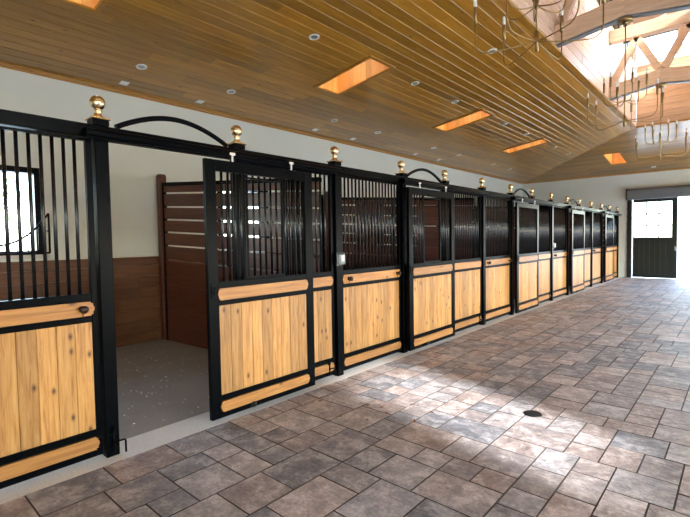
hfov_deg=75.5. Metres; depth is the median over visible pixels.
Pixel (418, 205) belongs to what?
divider
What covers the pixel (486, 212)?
divider
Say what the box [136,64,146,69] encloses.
recessed light
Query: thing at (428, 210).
divider
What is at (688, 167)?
trim
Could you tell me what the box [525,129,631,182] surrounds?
trim
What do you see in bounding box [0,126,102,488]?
panel
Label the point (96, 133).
door track
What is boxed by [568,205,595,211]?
door track
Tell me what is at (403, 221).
steel post
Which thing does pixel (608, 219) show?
sliding door
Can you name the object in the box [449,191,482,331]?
panel
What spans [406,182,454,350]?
sliding door
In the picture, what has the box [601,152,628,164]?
skylight
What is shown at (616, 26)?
window
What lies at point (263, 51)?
ceiling
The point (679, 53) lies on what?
trim
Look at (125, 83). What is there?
cover plate
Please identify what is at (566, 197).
steel post
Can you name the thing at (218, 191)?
window
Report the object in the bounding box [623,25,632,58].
window
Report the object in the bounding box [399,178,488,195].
door track
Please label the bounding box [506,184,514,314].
steel post
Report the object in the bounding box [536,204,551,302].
panel
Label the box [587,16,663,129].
chandelier
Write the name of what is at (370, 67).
skylight
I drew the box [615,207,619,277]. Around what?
steel post
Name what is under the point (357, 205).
window
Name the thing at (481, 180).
steel post
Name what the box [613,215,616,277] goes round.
panel
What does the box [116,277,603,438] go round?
floor
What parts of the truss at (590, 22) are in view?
steel plate, steel plate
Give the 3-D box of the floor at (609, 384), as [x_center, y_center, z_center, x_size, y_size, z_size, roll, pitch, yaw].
[3.378,1.237,5.666,3.880,0.084,24.040,1,3,42]
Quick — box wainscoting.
[0,250,416,346]
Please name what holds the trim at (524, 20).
attached to the wall at (595, 57)
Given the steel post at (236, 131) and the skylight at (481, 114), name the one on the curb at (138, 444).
the steel post at (236, 131)
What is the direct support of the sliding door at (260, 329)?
hanging from the door track at (96, 133)
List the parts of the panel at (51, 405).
latch knob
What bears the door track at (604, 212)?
attached to the header rail
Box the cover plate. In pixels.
[119,81,129,85]
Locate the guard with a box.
[0,213,50,254]
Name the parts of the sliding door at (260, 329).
handle, yoke frame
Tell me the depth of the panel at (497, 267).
8.07 m
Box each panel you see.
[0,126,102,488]
[244,161,336,380]
[341,175,401,370]
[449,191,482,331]
[486,196,511,321]
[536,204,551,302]
[553,206,568,298]
[581,210,591,287]
[593,212,602,284]
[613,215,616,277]
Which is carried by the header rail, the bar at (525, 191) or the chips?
the bar at (525, 191)
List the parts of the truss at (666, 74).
steel plate, steel plate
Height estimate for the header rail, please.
0.086 m
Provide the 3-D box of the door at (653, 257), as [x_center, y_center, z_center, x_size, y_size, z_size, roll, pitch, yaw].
[10.607,-0.729,15.275,1.260,2.780,0.070,1,3,42]
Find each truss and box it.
[555,0,689,47]
[609,9,689,100]
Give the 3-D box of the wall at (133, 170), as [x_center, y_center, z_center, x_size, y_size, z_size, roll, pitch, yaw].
[-0.818,-0.691,9.297,0.200,3.700,24.040,1,3,42]
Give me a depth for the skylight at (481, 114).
9.63 m
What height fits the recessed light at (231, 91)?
0.030 m
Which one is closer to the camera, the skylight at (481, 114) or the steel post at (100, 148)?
the steel post at (100, 148)
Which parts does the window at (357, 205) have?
pane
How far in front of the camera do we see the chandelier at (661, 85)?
8.69 m
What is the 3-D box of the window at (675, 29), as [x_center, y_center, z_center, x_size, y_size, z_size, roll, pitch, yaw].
[7.915,-5.325,11.297,0.845,0.700,0.030,1,3,42]
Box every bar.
[114,116,227,146]
[407,168,441,182]
[514,188,530,197]
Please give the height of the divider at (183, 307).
2.515 m
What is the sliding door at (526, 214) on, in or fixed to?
hanging from the door track at (512, 197)
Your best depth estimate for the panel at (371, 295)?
5.31 m
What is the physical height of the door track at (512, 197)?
0.083 m
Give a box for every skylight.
[54,0,109,14]
[313,55,394,96]
[432,109,494,132]
[500,138,550,153]
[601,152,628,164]
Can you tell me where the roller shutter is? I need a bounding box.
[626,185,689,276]
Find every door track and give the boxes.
[82,127,342,174]
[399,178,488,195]
[511,196,556,205]
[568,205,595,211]
[602,211,621,215]
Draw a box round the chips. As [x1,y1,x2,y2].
[119,343,208,426]
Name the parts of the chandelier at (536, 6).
arm, arm, arm, arm, arm, arm, rod, arm, arm, arm, arm, arm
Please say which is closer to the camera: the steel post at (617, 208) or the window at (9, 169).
the window at (9, 169)
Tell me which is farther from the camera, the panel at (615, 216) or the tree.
the panel at (615, 216)
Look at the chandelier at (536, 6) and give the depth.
3.50 m
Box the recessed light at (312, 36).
[309,34,319,39]
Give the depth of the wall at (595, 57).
9.17 m
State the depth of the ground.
24.61 m
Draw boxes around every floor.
[0,277,689,516]
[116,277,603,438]
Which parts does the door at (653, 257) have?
panel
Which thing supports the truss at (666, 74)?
attached to the wall at (595, 57)
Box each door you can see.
[202,152,314,420]
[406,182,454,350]
[515,199,538,312]
[570,207,584,293]
[604,213,613,281]
[632,197,677,278]
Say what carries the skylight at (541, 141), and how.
attached to the ceiling at (263, 51)
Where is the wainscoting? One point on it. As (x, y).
(136, 289)
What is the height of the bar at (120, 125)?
0.169 m
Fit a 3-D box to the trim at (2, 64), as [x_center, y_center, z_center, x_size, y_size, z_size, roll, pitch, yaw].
[-0.731,-2.532,9.117,0.110,0.032,24.040,1,3,42]
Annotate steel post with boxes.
[85,95,126,457]
[227,125,246,279]
[327,146,343,375]
[394,161,407,352]
[440,170,449,260]
[477,178,486,324]
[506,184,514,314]
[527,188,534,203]
[548,193,553,300]
[564,196,569,294]
[588,201,592,286]
[599,203,603,282]
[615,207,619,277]
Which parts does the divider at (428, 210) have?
wood post, steel frame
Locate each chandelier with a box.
[473,0,605,65]
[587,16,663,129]
[635,83,686,159]
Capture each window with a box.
[0,165,48,258]
[217,191,268,250]
[357,205,384,244]
[606,0,619,29]
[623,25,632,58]
[637,29,677,65]
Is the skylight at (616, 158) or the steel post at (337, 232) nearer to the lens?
the steel post at (337, 232)
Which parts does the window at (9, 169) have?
sill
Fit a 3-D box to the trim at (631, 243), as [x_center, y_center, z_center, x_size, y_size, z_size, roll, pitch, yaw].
[11.408,-0.755,14.640,3.440,2.900,0.210,1,3,42]
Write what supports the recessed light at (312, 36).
in the ceiling at (263, 51)
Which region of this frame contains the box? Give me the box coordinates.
[337,253,344,265]
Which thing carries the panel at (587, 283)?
on the curb at (138, 444)
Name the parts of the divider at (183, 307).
wood post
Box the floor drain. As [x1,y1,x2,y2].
[524,410,541,416]
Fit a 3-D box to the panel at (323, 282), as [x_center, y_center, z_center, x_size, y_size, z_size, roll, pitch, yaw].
[-0.494,0.204,4.386,0.083,2.170,1.142,1,3,42]
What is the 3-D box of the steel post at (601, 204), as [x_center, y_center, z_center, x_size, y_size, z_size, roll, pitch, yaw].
[8.020,-0.474,13.968,0.124,2.494,0.124,1,3,42]
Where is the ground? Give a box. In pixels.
[632,244,689,279]
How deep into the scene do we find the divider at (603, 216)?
16.17 m
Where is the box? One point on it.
(340, 256)
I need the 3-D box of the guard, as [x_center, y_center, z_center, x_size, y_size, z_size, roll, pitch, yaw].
[-4.185,-0.296,5.282,0.142,0.519,1.164,1,3,42]
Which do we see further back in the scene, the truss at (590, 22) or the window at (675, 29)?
the window at (675, 29)
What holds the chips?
on the floor at (192, 386)
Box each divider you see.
[156,174,324,348]
[326,191,473,270]
[418,205,514,298]
[486,212,570,285]
[569,216,603,276]
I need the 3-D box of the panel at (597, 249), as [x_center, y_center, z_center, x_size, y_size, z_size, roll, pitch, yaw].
[7.628,-0.309,13.482,0.106,2.162,1.152,1,3,42]
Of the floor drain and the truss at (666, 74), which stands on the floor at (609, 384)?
the floor drain
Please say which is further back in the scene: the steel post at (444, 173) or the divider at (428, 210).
the divider at (428, 210)
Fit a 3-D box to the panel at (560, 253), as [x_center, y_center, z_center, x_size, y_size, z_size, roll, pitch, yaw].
[5.202,-0.157,10.760,0.106,2.162,1.152,1,3,42]
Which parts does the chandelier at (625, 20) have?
arm, arm, rod, arm, arm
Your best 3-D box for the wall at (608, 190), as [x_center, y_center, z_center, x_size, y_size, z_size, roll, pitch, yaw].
[11.406,-1.105,14.629,11.360,3.700,0.200,1,3,42]
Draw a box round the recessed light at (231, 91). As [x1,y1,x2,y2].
[227,89,235,93]
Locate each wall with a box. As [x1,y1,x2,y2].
[0,67,522,297]
[511,0,689,125]
[522,169,689,276]
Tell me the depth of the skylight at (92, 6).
4.51 m
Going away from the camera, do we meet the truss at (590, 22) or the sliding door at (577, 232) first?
the truss at (590, 22)
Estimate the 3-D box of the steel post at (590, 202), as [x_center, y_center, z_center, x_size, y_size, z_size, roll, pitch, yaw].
[7.182,-0.421,13.028,0.124,2.494,0.124,1,3,42]
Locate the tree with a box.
[0,172,27,228]
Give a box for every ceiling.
[0,0,689,182]
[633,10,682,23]
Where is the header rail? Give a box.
[0,109,616,213]
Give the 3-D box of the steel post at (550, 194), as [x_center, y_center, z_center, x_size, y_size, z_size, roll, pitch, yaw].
[4.756,-0.269,10.306,0.124,2.494,0.124,1,3,42]
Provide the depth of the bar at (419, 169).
6.17 m
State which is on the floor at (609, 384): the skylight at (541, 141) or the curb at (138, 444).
the curb at (138, 444)
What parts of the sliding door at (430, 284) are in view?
yoke frame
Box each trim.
[0,61,524,183]
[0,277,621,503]
[497,0,689,128]
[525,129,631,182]
[525,167,689,183]
[594,0,689,66]
[630,200,632,276]

